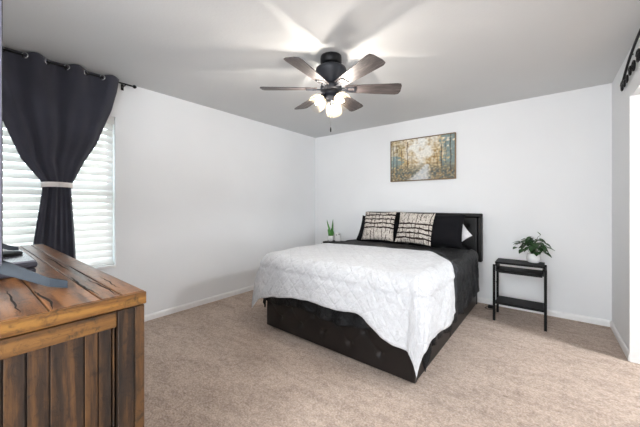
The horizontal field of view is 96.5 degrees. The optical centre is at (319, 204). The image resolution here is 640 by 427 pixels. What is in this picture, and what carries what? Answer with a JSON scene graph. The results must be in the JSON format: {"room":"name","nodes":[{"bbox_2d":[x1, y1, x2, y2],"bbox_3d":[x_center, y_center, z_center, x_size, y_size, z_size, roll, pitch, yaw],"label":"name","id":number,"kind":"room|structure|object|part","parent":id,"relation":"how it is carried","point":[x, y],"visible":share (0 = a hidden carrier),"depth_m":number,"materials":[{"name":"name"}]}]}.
{"room":"bedroom","nodes":[
{"label":"bedroom","id":0,"kind":"room"},
{"bbox_2d":[100,81,314,314],"bbox_3d":[-1.519,0.005,3.518,0.140,2.440,4.730,0,0,38],"label":"wall","id":1,"kind":"structure","parent":0,"point":[202,194],"depth_m":3.47,"materials":[{"name":"white paint"}]},
{"bbox_2d":[3,129,115,269],"bbox_3d":[-2.333,-0.122,2.465,0.155,1.465,0.927,0,0,38],"label":"window","id":2,"kind":"structure","parent":1,"relation":"in","point":[108,265],"depth_m":2.75,"materials":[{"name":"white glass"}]},
{"bbox_2d":[3,116,113,266],"bbox_3d":[-2.321,-0.137,2.455,0.075,1.435,0.911,0,0,38],"label":"window blind","id":3,"kind":"object","parent":2,"relation":"attached to","point":[102,217],"visible":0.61,"depth_m":2.62,"materials":[{"name":"white plastic"}]},
{"bbox_3d":[-2.323,0.571,2.457,0.048,0.021,0.911,0,0,38],"label":"rail","id":4,"kind":"part","parent":3,"relation":"part of","materials":[{"name":"white plastic"}]},
{"bbox_3d":[-2.312,0.599,2.449,0.103,0.023,0.927,0,0,38],"label":"sill","id":5,"kind":"part","parent":2,"relation":"part of","materials":[{"name":"white paint"}]},
{"bbox_2d":[3,48,136,90],"bbox_3d":[-2.243,-1.163,2.402,0.103,0.060,1.226,0,0,38],"label":"curtain rod","id":6,"kind":"object","parent":1,"relation":"attached to","point":[123,85],"visible":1,"depth_m":2.44,"materials":[{"name":"black metal"}]},
{"bbox_2d":[3,46,118,258],"bbox_3d":[-2.212,-0.006,2.381,0.087,2.402,0.923,0,0,38],"label":"curtain","id":7,"kind":"object","parent":6,"relation":"hanging from","point":[54,116],"visible":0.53,"depth_m":2.38,"materials":[{"name":"fabric"}]},
{"bbox_2d":[40,182,72,188],"bbox_3d":[-2.201,-0.160,2.393,0.104,0.054,0.202,0,0,38],"label":"tieback","id":8,"kind":"object","parent":7,"relation":"attached to","point":[42,184],"visible":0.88,"depth_m":2.35,"materials":[{"name":"white fabric"}]},
{"bbox_2d":[144,285,253,321],"bbox_3d":[-1.459,1.193,3.471,0.013,0.064,4.450,0,0,38],"label":"baseboard","id":9,"kind":"structure","parent":1,"relation":"attached to","point":[172,310],"depth_m":3.41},
{"bbox_2d":[3,0,639,137],"bbox_3d":[-0.012,-1.275,0.550,6.180,0.120,7.530,0,0,38],"label":"ceiling","id":10,"kind":"structure","parent":0,"point":[446,56],"depth_m":2.17,"materials":[{"name":"white paint"}]},
{"bbox_2d":[260,51,401,131],"bbox_3d":[0.091,-0.902,2.354,1.110,0.625,1.144,0,0,38],"label":"ceiling fan","id":11,"kind":"object","parent":10,"relation":"hanging from","point":[331,74],"visible":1,"depth_m":2.28,"materials":[{"name":"brown wood"}]},
{"bbox_3d":[-0.257,-0.953,2.360,0.468,0.038,0.141,0,0,-3],"label":"blade","id":12,"kind":"part","parent":11,"relation":"part of","materials":[{"name":"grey wood"}]},
{"bbox_3d":[-0.088,-0.953,2.056,0.141,0.038,0.468,0,0,27],"label":"blade","id":13,"kind":"part","parent":11,"relation":"part of","materials":[{"name":"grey wood"}]},
{"bbox_3d":[-0.078,-0.953,2.659,0.141,0.038,0.468,0,0,-33],"label":"blade","id":14,"kind":"part","parent":11,"relation":"part of","materials":[{"name":"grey wood"}]},
{"bbox_3d":[0.024,-0.946,2.239,0.069,0.021,0.147,0,0,30],"label":"blade arm","id":15,"kind":"part","parent":11,"relation":"part of","materials":[{"name":"brown metal"}]},
{"bbox_2d":[319,93,325,101],"bbox_3d":[0.026,-0.874,2.333,0.070,0.071,0.052,0,0,-10],"label":"bulb","id":16,"kind":"object","parent":11,"relation":"attached to","point":[322,98],"depth_m":2.32,"materials":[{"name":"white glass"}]},
{"bbox_2d":[334,92,341,100],"bbox_3d":[0.140,-0.874,2.307,0.070,0.071,0.052,0,0,38],"label":"bulb","id":17,"kind":"object","parent":11,"relation":"attached to","point":[337,97],"depth_m":2.29,"materials":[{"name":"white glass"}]},
{"bbox_3d":[0.157,-0.946,2.239,0.069,0.021,0.147,0,0,-30],"label":"blade arm","id":18,"kind":"part","parent":11,"relation":"part of","materials":[{"name":"brown metal"}]},
{"bbox_3d":[0.224,-0.946,2.354,0.147,0.021,0.069,0,0,0],"label":"blade arm","id":19,"kind":"part","parent":11,"relation":"part of","materials":[{"name":"brown metal"}]},
{"bbox_3d":[0.270,-0.953,2.652,0.141,0.038,0.468,0,0,27],"label":"blade","id":20,"kind":"part","parent":11,"relation":"part of","materials":[{"name":"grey wood"}]},
{"bbox_3d":[0.260,-0.953,2.050,0.141,0.038,0.468,0,0,-33],"label":"blade","id":21,"kind":"part","parent":11,"relation":"part of","materials":[{"name":"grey wood"}]},
{"bbox_3d":[0.439,-0.953,2.348,0.468,0.038,0.141,0,0,-3],"label":"blade","id":22,"kind":"part","parent":11,"relation":"part of","materials":[{"name":"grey wood"}]},
{"bbox_2d":[144,290,639,426],"bbox_3d":[-0.012,1.285,0.550,6.180,0.120,7.530,0,0,38],"label":"floor","id":23,"kind":"structure","parent":0,"point":[219,363],"depth_m":2.01,"materials":[{"name":"carpet"}]},
{"bbox_2d":[0,244,145,426],"bbox_3d":[-1.321,0.742,1.183,1.660,0.966,0.519,0,0,38],"label":"dresser","id":24,"kind":"object","parent":23,"relation":"on","point":[72,356],"visible":0.94,"depth_m":0.76,"materials":[{"name":"brown wood"}]},
{"bbox_2d":[0,250,37,278],"bbox_3d":[-1.279,0.231,1.067,0.390,0.054,0.275,0,0,38],"label":"media box","id":25,"kind":"object","parent":24,"relation":"on","point":[24,260],"visible":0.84,"depth_m":1.04,"materials":[{"name":"grey plastic"}]},
{"bbox_2d":[3,251,22,257],"bbox_3d":[-1.274,0.198,1.130,0.140,0.012,0.140,0,0,38],"label":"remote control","id":26,"kind":"object","parent":25,"relation":"on","point":[5,253],"visible":0.88,"depth_m":1.14,"materials":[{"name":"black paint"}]},
{"bbox_3d":[-1.278,0.208,1.068,0.382,0.007,0.266,0,0,38],"label":"lid","id":27,"kind":"part","parent":25,"relation":"part of","materials":[{"name":"grey plastic"}]},
{"bbox_2d":[0,0,67,287],"bbox_3d":[-1.339,-0.150,1.123,1.230,0.819,0.318,0,0,38],"label":"television","id":28,"kind":"object","parent":24,"relation":"on","point":[7,268],"visible":0.96,"depth_m":0.81,"materials":[{"name":"black plastic"}]},
{"bbox_3d":[-0.698,0.324,0.679,0.042,0.045,0.354,0,0,38],"label":"rail","id":29,"kind":"part","parent":24,"relation":"part of","materials":[{"name":"brown wood"}]},
{"bbox_3d":[-0.567,0.762,0.847,0.046,0.925,0.068,0,0,38],"label":"corner post","id":30,"kind":"part","parent":24,"relation":"part of","materials":[{"name":"brown wood"}]},
{"bbox_2d":[323,240,343,243],"bbox_3d":[0.289,0.915,4.660,0.452,0.620,0.308,0,0,38],"label":"nightstand","id":31,"kind":"object","parent":23,"relation":"on","point":[333,241],"visible":0.1,"depth_m":4.67,"materials":[{"name":"black wood"}]},
{"bbox_2d":[327,221,333,240],"bbox_3d":[0.175,0.425,4.749,0.104,0.360,0.104,0,0,-36],"label":"snake plant","id":32,"kind":"object","parent":31,"relation":"on","point":[330,236],"visible":1,"depth_m":4.72,"materials":[{"name":"green plant"}]},
{"bbox_2d":[335,233,339,240],"bbox_3d":[0.291,0.537,4.731,0.090,0.135,0.068,0,0,0],"label":"trinket box","id":33,"kind":"object","parent":31,"relation":"on","point":[337,235],"visible":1,"depth_m":4.71,"materials":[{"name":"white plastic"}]},
{"bbox_2d":[267,212,482,382],"bbox_3d":[0.719,0.667,3.177,1.575,1.115,2.098,0,0,39],"label":"bed","id":34,"kind":"object","parent":23,"relation":"on","point":[367,347],"visible":0.33,"depth_m":2.37,"materials":[{"name":"brown leather"}]},
{"bbox_3d":[0.061,1.042,2.394,1.500,0.315,0.053,0,0,39],"label":"foot panel","id":35,"kind":"part","parent":34,"relation":"part of","materials":[{"name":"brown leather"}]},
{"bbox_3d":[1.355,0.403,3.957,1.575,0.585,0.085,0,0,39],"label":"headboard","id":36,"kind":"part","parent":34,"relation":"part of","materials":[{"name":"black leather"}]},
{"bbox_3d":[1.356,0.424,3.958,1.489,0.542,0.063,0,0,39],"label":"headboard panel","id":37,"kind":"part","parent":34,"relation":"part of","materials":[{"name":"black leather"}]},
{"bbox_3d":[1.260,1.042,2.705,0.035,0.315,1.944,0,0,39],"label":"rail","id":38,"kind":"part","parent":34,"relation":"part of","materials":[{"name":"brown leather"}]},
{"bbox_3d":[0.701,0.747,3.171,1.420,0.373,1.900,0,0,39],"label":"mattress","id":39,"kind":"object","parent":34,"relation":"on","visible":0},
{"bbox_2d":[263,239,478,371],"bbox_3d":[0.579,0.789,2.994,1.707,0.601,1.743,0,0,39],"label":"comforter","id":40,"kind":"object","parent":39,"relation":"on","point":[464,263],"visible":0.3,"depth_m":2.58,"materials":[{"name":"black fabric"}]},
{"bbox_2d":[252,243,455,377],"bbox_3d":[0.369,0.772,2.762,1.806,0.604,1.263,0,0,39],"label":"quilt","id":41,"kind":"object","parent":40,"relation":"on","point":[406,296],"visible":1,"depth_m":2.18,"materials":[{"name":"white fabric"}]},
{"bbox_2d":[395,212,435,245],"bbox_3d":[1.213,0.300,3.663,0.478,0.407,0.196,0,0,42],"label":"cushion","id":42,"kind":"object","parent":40,"relation":"on","point":[413,227],"visible":1,"depth_m":3.59,"materials":[{"name":"beige fabric"}]},
{"bbox_2d":[356,215,398,243],"bbox_3d":[0.834,0.400,4.179,0.654,0.474,0.186,0,0,37],"label":"pillow","id":43,"kind":"object","parent":39,"relation":"on","point":[396,224],"visible":0.22,"depth_m":4.14,"materials":[{"name":"black fabric"}]},
{"bbox_2d":[361,212,395,240],"bbox_3d":[0.823,0.300,4.009,0.469,0.403,0.204,0,0,32],"label":"cushion","id":44,"kind":"object","parent":39,"relation":"on","point":[379,226],"visible":1,"depth_m":3.94,"materials":[{"name":"beige fabric"}]},
{"bbox_2d":[413,215,464,247],"bbox_3d":[1.487,0.320,3.596,0.600,0.394,0.199,0,0,42],"label":"pillow","id":45,"kind":"object","parent":39,"relation":"on","point":[446,229],"visible":0.62,"depth_m":3.46,"materials":[{"name":"black fabric"}]},
{"bbox_2d":[462,225,471,240],"bbox_3d":[1.706,0.360,3.525,0.324,0.317,0.067,0,0,42],"label":"pillow","id":46,"kind":"object","parent":39,"relation":"on","point":[465,233],"visible":0.21,"depth_m":3.45,"materials":[{"name":"white fabric"}]},
{"bbox_2d":[493,258,546,331],"bbox_3d":[2.102,0.915,3.010,0.452,0.620,0.308,0,0,38],"label":"nightstand","id":47,"kind":"object","parent":23,"relation":"on","point":[502,300],"visible":1,"depth_m":2.98,"materials":[{"name":"black paint"}]},
{"bbox_3d":[1.845,0.929,3.030,0.024,0.592,0.022,0,0,38],"label":"leg","id":48,"kind":"part","parent":47,"relation":"part of","materials":[{"name":"black wood"}]},
{"bbox_3d":[2.022,0.929,3.254,0.024,0.592,0.022,0,0,38],"label":"leg","id":49,"kind":"part","parent":47,"relation":"part of","materials":[{"name":"black metal"}]},
{"bbox_2d":[496,296,543,312],"bbox_3d":[2.102,1.041,3.010,0.404,0.024,0.262,0,0,38],"label":"shelf","id":50,"kind":"object","parent":47,"relation":"attached to","point":[502,300],"depth_m":2.97,"materials":[{"name":"black paint"}]},
{"bbox_2d":[497,266,542,277],"bbox_3d":[2.102,0.704,3.010,0.380,0.026,0.262,0,0,38],"label":"shelf","id":51,"kind":"object","parent":47,"relation":"attached to","point":[501,269],"depth_m":2.96,"materials":[{"name":"black paint"}]},
{"bbox_2d":[513,232,554,262],"bbox_3d":[2.223,0.443,2.982,0.364,0.325,0.352,0,0,38],"label":"potted plant","id":52,"kind":"object","parent":47,"relation":"on","point":[533,256],"visible":1,"depth_m":2.94,"materials":[{"name":"green plant"}]},
{"bbox_3d":[2.226,0.557,2.982,0.120,0.095,0.120,0,0,38],"label":"pot","id":53,"kind":"part","parent":52,"relation":"part of","materials":[{"name":"white ceramic"}]},
{"bbox_3d":[2.182,0.929,2.765,0.024,0.592,0.022,0,0,38],"label":"leg","id":54,"kind":"part","parent":47,"relation":"part of","materials":[{"name":"black wood"}]},
{"bbox_2d":[315,83,611,320],"bbox_3d":[2.273,0.005,3.454,5.900,2.440,0.140,0,0,38],"label":"wall","id":55,"kind":"structure","parent":0,"point":[541,164],"depth_m":3.33,"materials":[{"name":"white paint"}]},
{"bbox_2d":[390,132,455,181],"bbox_3d":[1.420,-0.640,4.012,0.905,0.605,0.034,0,0,38],"label":"painting","id":56,"kind":"object","parent":55,"relation":"attached to","point":[433,157],"visible":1,"depth_m":3.97,"materials":[{"name":"paint"}]},
{"bbox_2d":[477,297,609,326],"bbox_3d":[1.411,1.193,4.035,3.799,0.064,0.013,0,0,38],"label":"baseboard","id":57,"kind":"structure","parent":55,"relation":"attached to","point":[581,318],"depth_m":3.06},
{"bbox_2d":[612,37,639,349],"bbox_3d":[1.589,0.005,1.072,0.120,2.440,4.450,0,0,38],"label":"wall","id":58,"kind":"structure","parent":0,"point":[620,99],"depth_m":2.53,"materials":[{"name":"white paint"}]},
{"bbox_2d":[610,321,628,360],"bbox_3d":[1.536,1.193,1.113,0.013,0.064,4.450,0,0,38],"label":"baseboard","id":59,"kind":"structure","parent":58,"relation":"attached to","point":[622,344],"depth_m":2.50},
{"bbox_2d":[620,29,639,90],"bbox_3d":[1.985,-1.071,1.695,0.026,0.247,1.872,0,0,38],"label":"scrollwork","id":60,"kind":"object","parent":58,"relation":"attached to","point":[631,68],"visible":1,"depth_m":2.14,"materials":[{"name":"black metal"}]},
{"bbox_2d":[629,94,639,363],"bbox_3d":[2.006,0.190,1.603,0.136,2.070,1.504,0,0,38],"label":"trim","id":61,"kind":"structure","parent":58,"relation":"attached to","point":[634,101],"depth_m":2.21,"materials":[{"name":"white paint"}]},
{"label":"outside","id":62,"kind":"structure","parent":0,"visible":0},
{"bbox_2d":[3,224,104,260],"bbox_3d":[-11.595,1.675,12.310,26.550,0.100,45.000,0,0,38],"label":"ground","id":63,"kind":"structure","parent":62,"point":[82,224],"depth_m":14.07,"materials":[{"name":"white"}]}
]}

